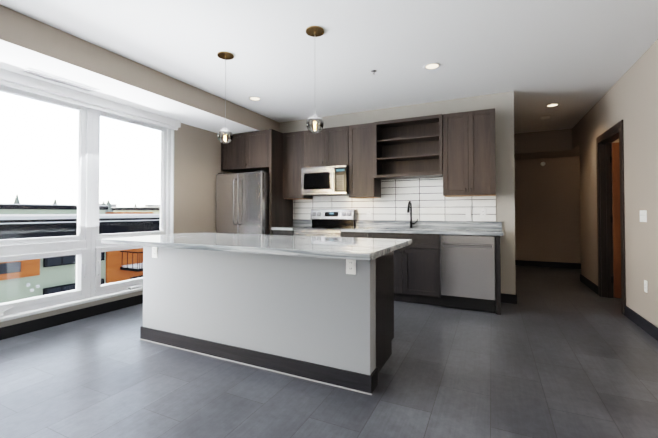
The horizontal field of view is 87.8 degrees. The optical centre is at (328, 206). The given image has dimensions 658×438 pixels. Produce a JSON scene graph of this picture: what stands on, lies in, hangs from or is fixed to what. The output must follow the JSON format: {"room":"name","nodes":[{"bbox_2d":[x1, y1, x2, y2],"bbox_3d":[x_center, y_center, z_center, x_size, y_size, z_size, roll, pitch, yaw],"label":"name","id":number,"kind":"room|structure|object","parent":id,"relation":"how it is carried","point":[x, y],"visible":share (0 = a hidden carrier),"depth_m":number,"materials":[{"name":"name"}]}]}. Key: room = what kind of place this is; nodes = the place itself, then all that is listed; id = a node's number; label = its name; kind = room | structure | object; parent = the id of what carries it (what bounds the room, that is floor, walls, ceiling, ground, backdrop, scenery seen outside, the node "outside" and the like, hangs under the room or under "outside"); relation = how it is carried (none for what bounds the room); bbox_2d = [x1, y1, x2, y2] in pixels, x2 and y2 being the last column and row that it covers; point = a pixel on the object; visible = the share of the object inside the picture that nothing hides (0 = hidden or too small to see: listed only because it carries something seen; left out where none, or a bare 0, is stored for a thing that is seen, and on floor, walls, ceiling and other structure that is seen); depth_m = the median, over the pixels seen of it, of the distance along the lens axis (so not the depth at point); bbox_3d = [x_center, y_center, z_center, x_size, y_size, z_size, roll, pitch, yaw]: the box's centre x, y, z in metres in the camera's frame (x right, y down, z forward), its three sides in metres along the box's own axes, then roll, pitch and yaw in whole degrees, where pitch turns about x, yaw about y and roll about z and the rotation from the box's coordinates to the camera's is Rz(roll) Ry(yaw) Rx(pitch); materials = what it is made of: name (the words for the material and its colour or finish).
{"room":"kitchen","nodes":[
{"label":"kitchen","id":0,"kind":"room"},
{"bbox_2d":[0,123,233,327],"bbox_3d":[-3.491,-0.161,2.357,0.220,2.720,8.920,0,-1,25],"label":"wall","id":1,"kind":"structure","parent":0,"point":[197,160],"depth_m":5.13,"materials":[{"name":"beige paint"}]},
{"bbox_2d":[0,294,142,339],"bbox_3d":[-3.580,1.136,1.875,0.016,0.112,7.990,0,-1,25],"label":"baseboard","id":2,"kind":"structure","parent":1,"relation":"attached to","point":[13,330],"depth_m":3.58,"materials":[{"name":"black plastic"}]},
{"bbox_2d":[0,287,142,321],"bbox_3d":[-2.939,1.035,3.449,0.222,0.033,3.102,0,-1,25],"label":"window sill","id":3,"kind":"structure","parent":1,"relation":"attached to","point":[48,308],"depth_m":3.58,"materials":[{"name":"white paint"}]},
{"bbox_2d":[0,85,173,316],"bbox_3d":[-2.948,-0.094,3.470,0.202,2.221,3.102,0,-1,25],"label":"window","id":4,"kind":"structure","parent":1,"relation":"in","point":[85,246],"depth_m":3.72,"materials":[{"name":"white plastic"}]},
{"bbox_2d":[0,68,180,129],"bbox_3d":[-2.837,-1.175,3.388,0.083,0.131,3.255,0,-1,25],"label":"fascia","id":5,"kind":"object","parent":1,"relation":"attached to","point":[28,84],"visible":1,"depth_m":3.67,"materials":[{"name":"white paint"}]},
{"bbox_2d":[0,5,279,133],"bbox_3d":[-3.084,-1.393,2.115,0.739,0.261,8.799,0,-1,25],"label":"ceiling","id":6,"kind":"structure","parent":0,"point":[28,42],"depth_m":3.43,"materials":[{"name":"beige paint"}]},
{"bbox_2d":[19,68,99,92],"bbox_3d":[-2.629,-1.235,3.370,0.180,0.013,0.620,0,-1,25],"label":"ceiling vent","id":7,"kind":"object","parent":6,"relation":"in","point":[52,78],"visible":0.98,"depth_m":3.33,"materials":[{"name":"white paint"}]},
{"bbox_2d":[143,246,375,374],"bbox_3d":[-0.699,0.757,2.729,2.190,0.896,0.120,0,-1,25],"label":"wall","id":8,"kind":"structure","parent":0,"point":[319,310],"depth_m":2.54,"materials":[{"name":"grey paint"}]},
{"bbox_2d":[152,247,157,257],"bbox_3d":[-1.570,0.401,3.078,0.070,0.115,0.008,0,-1,25],"label":"outlet","id":9,"kind":"object","parent":8,"relation":"attached to","point":[154,252],"visible":0.85,"depth_m":3.07,"materials":[{"name":"white plastic"}]},
{"bbox_2d":[139,326,377,394],"bbox_3d":[-0.703,1.147,2.714,2.226,0.115,0.140,0,-1,25],"label":"baseboard","id":10,"kind":"structure","parent":8,"relation":"attached to","point":[342,378],"depth_m":2.52,"materials":[{"name":"brown wood"}]},
{"bbox_2d":[346,259,355,274],"bbox_3d":[0.145,0.388,2.261,0.070,0.115,0.008,0,-1,25],"label":"outlet","id":11,"kind":"object","parent":8,"relation":"attached to","point":[350,266],"visible":0.83,"depth_m":2.26,"materials":[{"name":"white plastic"}]},
{"bbox_2d":[0,265,657,437],"bbox_3d":[0.920,1.238,2.271,8.600,0.080,13.000,0,-1,25],"label":"floor","id":12,"kind":"structure","parent":0,"point":[559,353],"depth_m":2.32,"materials":[{"name":"tile"}]},
{"bbox_2d":[216,170,268,234],"bbox_3d":[-1.259,0.353,5.592,0.904,1.791,0.826,0,-1,25],"label":"fridge","id":13,"kind":"object","parent":12,"relation":"on","point":[242,203],"visible":0.46,"depth_m":5.24,"materials":[{"name":"silver metal"}]},
{"bbox_2d":[273,230,293,234],"bbox_3d":[-0.565,0.799,5.416,0.379,0.896,0.607,0,-1,25],"label":"base cabinet","id":14,"kind":"object","parent":12,"relation":"on","point":[275,232],"depth_m":5.15,"materials":[{"name":"brown wood"}]},
{"bbox_2d":[294,209,355,236],"bbox_3d":[-0.068,0.637,5.135,0.752,1.212,0.673,0,-1,25],"label":"range","id":15,"kind":"object","parent":12,"relation":"on","point":[329,222],"visible":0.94,"depth_m":5.29,"materials":[{"name":"silver metal"}]},
{"bbox_2d":[341,232,384,238],"bbox_3d":[0.499,0.791,4.909,0.454,0.896,0.607,0,-1,25],"label":"base cabinet","id":16,"kind":"object","parent":12,"relation":"on","point":[343,234],"depth_m":4.60,"materials":[{"name":"brown wood"}]},
{"bbox_2d":[271,220,502,235],"bbox_3d":[0.680,0.374,4.813,3.149,0.353,0.637,0,-1,25],"label":"countertop","id":17,"kind":"structure","parent":16,"relation":"on","point":[456,227],"depth_m":4.66,"materials":[{"name":"stone"}]},
{"bbox_2d":[407,201,417,227],"bbox_3d":[1.165,0.108,4.774,0.127,0.385,0.228,0,-1,25],"label":"faucet","id":18,"kind":"object","parent":17,"relation":"on","point":[409,207],"visible":0.96,"depth_m":4.85,"materials":[{"name":"black metal"}]},
{"bbox_2d":[376,251,393,372],"bbox_3d":[0.191,0.757,2.710,0.497,0.896,0.608,0,-1,25],"label":"base cabinet","id":19,"kind":"object","parent":12,"relation":"on","point":[384,300],"depth_m":2.61,"materials":[{"name":"brown wood"}]},
{"bbox_2d":[101,232,411,260],"bbox_3d":[-0.621,0.292,2.887,2.400,0.038,1.100,0,-1,25],"label":"countertop","id":20,"kind":"structure","parent":19,"relation":"on","point":[368,249],"depth_m":2.50,"materials":[{"name":"stone"}]},
{"bbox_2d":[440,234,495,312],"bbox_3d":[1.749,0.777,4.282,0.604,0.880,0.610,0,-1,25],"label":"dishwasher","id":21,"kind":"object","parent":12,"relation":"on","point":[468,274],"visible":0.88,"depth_m":4.02,"materials":[{"name":"grey metal"}]},
{"bbox_2d":[0,0,657,133],"bbox_3d":[0.920,-1.562,2.315,8.600,0.080,13.000,0,-1,25],"label":"ceiling","id":22,"kind":"structure","parent":0,"point":[576,60],"depth_m":3.21,"materials":[{"name":"white paint"}]},
{"bbox_2d":[217,51,233,142],"bbox_3d":[-1.024,-1.070,3.378,0.160,0.868,0.160,0,-1,25],"label":"pendant light","id":23,"kind":"object","parent":22,"relation":"hanging from","point":[225,132],"visible":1,"depth_m":3.38,"materials":[{"name":"gold metal"}]},
{"bbox_2d":[249,96,260,100],"bbox_3d":[-1.012,-1.481,4.675,0.176,0.008,0.176,0,-1,25],"label":"recessed light","id":24,"kind":"object","parent":22,"relation":"in","point":[253,98],"visible":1,"depth_m":4.67,"materials":[{"name":"white paint"}]},
{"bbox_2d":[306,26,323,132],"bbox_3d":[-0.120,-1.077,2.925,0.160,0.868,0.160,0,-1,25],"label":"pendant light","id":25,"kind":"object","parent":22,"relation":"hanging from","point":[314,120],"visible":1,"depth_m":2.92,"materials":[{"name":"gold metal"}]},
{"bbox_2d":[424,62,440,69],"bbox_3d":[1.097,-1.497,3.637,0.176,0.008,0.176,0,-1,25],"label":"recessed light","id":26,"kind":"object","parent":22,"relation":"in","point":[432,66],"visible":1,"depth_m":3.63,"materials":[{"name":"white paint"}]},
{"bbox_2d":[541,116,550,119],"bbox_3d":[3.546,-1.452,5.592,0.136,0.036,0.136,0,-1,25],"label":"smoke detector","id":27,"kind":"object","parent":22,"relation":"attached to","point":[545,117],"visible":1,"depth_m":5.55,"materials":[{"name":"white plastic"}]},
{"bbox_2d":[546,103,559,106],"bbox_3d":[3.245,-1.476,4.961,0.176,0.008,0.176,0,-1,25],"label":"recessed light","id":28,"kind":"object","parent":22,"relation":"in","point":[553,105],"visible":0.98,"depth_m":4.96,"materials":[{"name":"white paint"}]},
{"bbox_2d":[280,91,515,294],"bbox_3d":[0.352,-0.113,5.399,4.540,2.720,0.120,0,-1,25],"label":"wall","id":29,"kind":"structure","parent":0,"point":[502,104],"depth_m":4.45,"materials":[{"name":"grey paint"}]},
{"bbox_2d":[221,129,280,172],"bbox_3d":[-1.218,-0.898,5.737,0.962,0.580,0.637,0,-1,25],"label":"upper cabinet","id":30,"kind":"object","parent":29,"relation":"attached to","point":[255,151],"depth_m":5.43,"materials":[{"name":"brown wood"}]},
{"bbox_2d":[281,130,312,199],"bbox_3d":[-0.477,-0.661,5.552,0.441,1.060,0.327,0,-1,25],"label":"upper cabinet","id":31,"kind":"object","parent":29,"relation":"attached to","point":[292,143],"depth_m":5.43,"materials":[{"name":"brown wood"}]},
{"bbox_2d":[305,126,340,167],"bbox_3d":[0.010,-0.901,5.323,0.758,0.588,0.327,0,-1,25],"label":"upper cabinet","id":32,"kind":"object","parent":29,"relation":"attached to","point":[323,149],"depth_m":5.18,"materials":[{"name":"brown wood"}]},
{"bbox_2d":[301,165,348,195],"bbox_3d":[-0.016,-0.396,5.260,0.752,0.416,0.449,0,-1,25],"label":"microwave","id":33,"kind":"object","parent":32,"relation":"attached to","point":[325,181],"visible":0.96,"depth_m":5.09,"materials":[{"name":"grey metal"}]},
{"bbox_2d":[341,121,384,197],"bbox_3d":[0.518,-0.669,5.067,0.496,1.060,0.345,0,-1,25],"label":"upper cabinet","id":34,"kind":"object","parent":29,"relation":"attached to","point":[362,145],"depth_m":4.94,"materials":[{"name":"brown wood"}]},
{"bbox_2d":[293,177,495,225],"bbox_3d":[0.784,-0.057,5.119,3.079,0.698,0.010,0,-1,25],"label":"tile backsplash","id":35,"kind":"structure","parent":29,"relation":"attached to","point":[428,199],"depth_m":4.94,"materials":[{"name":"white tile"}]},
{"bbox_2d":[367,209,370,216],"bbox_3d":[0.603,0.093,5.192,0.070,0.115,0.008,0,-1,25],"label":"electrical outlet","id":36,"kind":"object","parent":35,"relation":"attached to","point":[368,212],"visible":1,"depth_m":5.19,"materials":[{"name":"white plastic"}]},
{"bbox_2d":[466,209,470,217],"bbox_3d":[1.870,0.084,4.585,0.070,0.115,0.016,0,-1,25],"label":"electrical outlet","id":37,"kind":"object","parent":35,"relation":"attached to","point":[468,213],"visible":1,"depth_m":4.59,"materials":[{"name":"white plastic"}]},
{"bbox_2d":[480,209,485,217],"bbox_3d":[2.034,0.083,4.510,0.070,0.115,0.008,0,-1,25],"label":"electrical outlet","id":38,"kind":"object","parent":35,"relation":"attached to","point":[482,213],"visible":1,"depth_m":4.51,"materials":[{"name":"white plastic"}]},
{"bbox_2d":[437,108,495,195],"bbox_3d":[1.803,-0.678,4.455,0.660,1.060,0.345,0,-1,25],"label":"upper cabinet","id":39,"kind":"object","parent":29,"relation":"attached to","point":[456,152],"depth_m":4.31,"materials":[{"name":"brown wood"}]},
{"bbox_2d":[501,260,580,303],"bbox_3d":[4.683,1.187,5.234,3.755,0.115,3.614,0,-1,25],"label":"baseboard","id":40,"kind":"structure","parent":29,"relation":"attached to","point":[509,298],"depth_m":7.14,"materials":[{"name":"brown wood"}]},
{"bbox_2d":[514,122,579,159],"bbox_3d":[5.218,-1.261,6.189,3.579,0.399,1.498,0,-1,25],"label":"ceiling soffit","id":41,"kind":"structure","parent":0,"point":[549,144],"depth_m":6.57,"materials":[{"name":"beige paint"}]},
{"bbox_2d":[514,156,580,262],"bbox_3d":[5.556,-0.090,6.906,3.800,2.720,0.120,0,-1,25],"label":"wall","id":42,"kind":"structure","parent":0,"point":[547,215],"depth_m":7.26,"materials":[{"name":"beige paint"}]},
{"bbox_2d":[579,39,657,326],"bbox_3d":[1.972,-0.184,0.850,0.120,2.720,10.900,0,-1,25],"label":"wall","id":43,"kind":"structure","parent":0,"point":[630,97],"depth_m":3.60,"materials":[{"name":"beige paint"}]},
{"bbox_2d":[596,120,625,315],"bbox_3d":[3.620,0.122,4.303,0.156,2.215,1.050,0,-1,25],"label":"door frame","id":44,"kind":"structure","parent":43,"relation":"attached to","point":[606,139],"depth_m":4.67,"materials":[{"name":"brown wood"}]},
{"bbox_2d":[609,142,620,297],"bbox_3d":[4.207,0.173,4.438,0.865,2.093,0.090,0,-1,25],"label":"door leaf","id":45,"kind":"structure","parent":43,"relation":"in","point":[615,219],"depth_m":4.60,"materials":[{"name":"brown wood"}]},
{"bbox_2d":[580,274,657,340],"bbox_3d":[1.977,1.118,0.841,0.148,0.115,10.904,0,-1,25],"label":"baseboard","id":46,"kind":"structure","parent":43,"relation":"attached to","point":[646,326],"depth_m":3.53,"materials":[{"name":"brown wood"}]},
{"bbox_2d":[640,210,646,221],"bbox_3d":[3.106,0.090,3.385,0.016,0.115,0.162,0,-1,25],"label":"light switch","id":47,"kind":"object","parent":43,"relation":"attached to","point":[643,215],"visible":1,"depth_m":3.37,"materials":[{"name":"white plastic"}]},
{"bbox_2d":[644,280,647,292],"bbox_3d":[3.092,0.775,3.337,0.008,0.115,0.070,0,-1,25],"label":"electrical outlet","id":48,"kind":"object","parent":43,"relation":"attached to","point":[645,286],"visible":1,"depth_m":3.32,"materials":[{"name":"white plastic"}]},
{"label":"outside","id":49,"kind":"structure","parent":0,"visible":0},
{"bbox_2d":[0,194,159,302],"bbox_3d":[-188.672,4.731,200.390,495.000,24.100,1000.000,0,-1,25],"label":"buildings","id":50,"kind":"structure","parent":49,"point":[22,272],"depth_m":18.76,"materials":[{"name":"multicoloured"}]}
]}

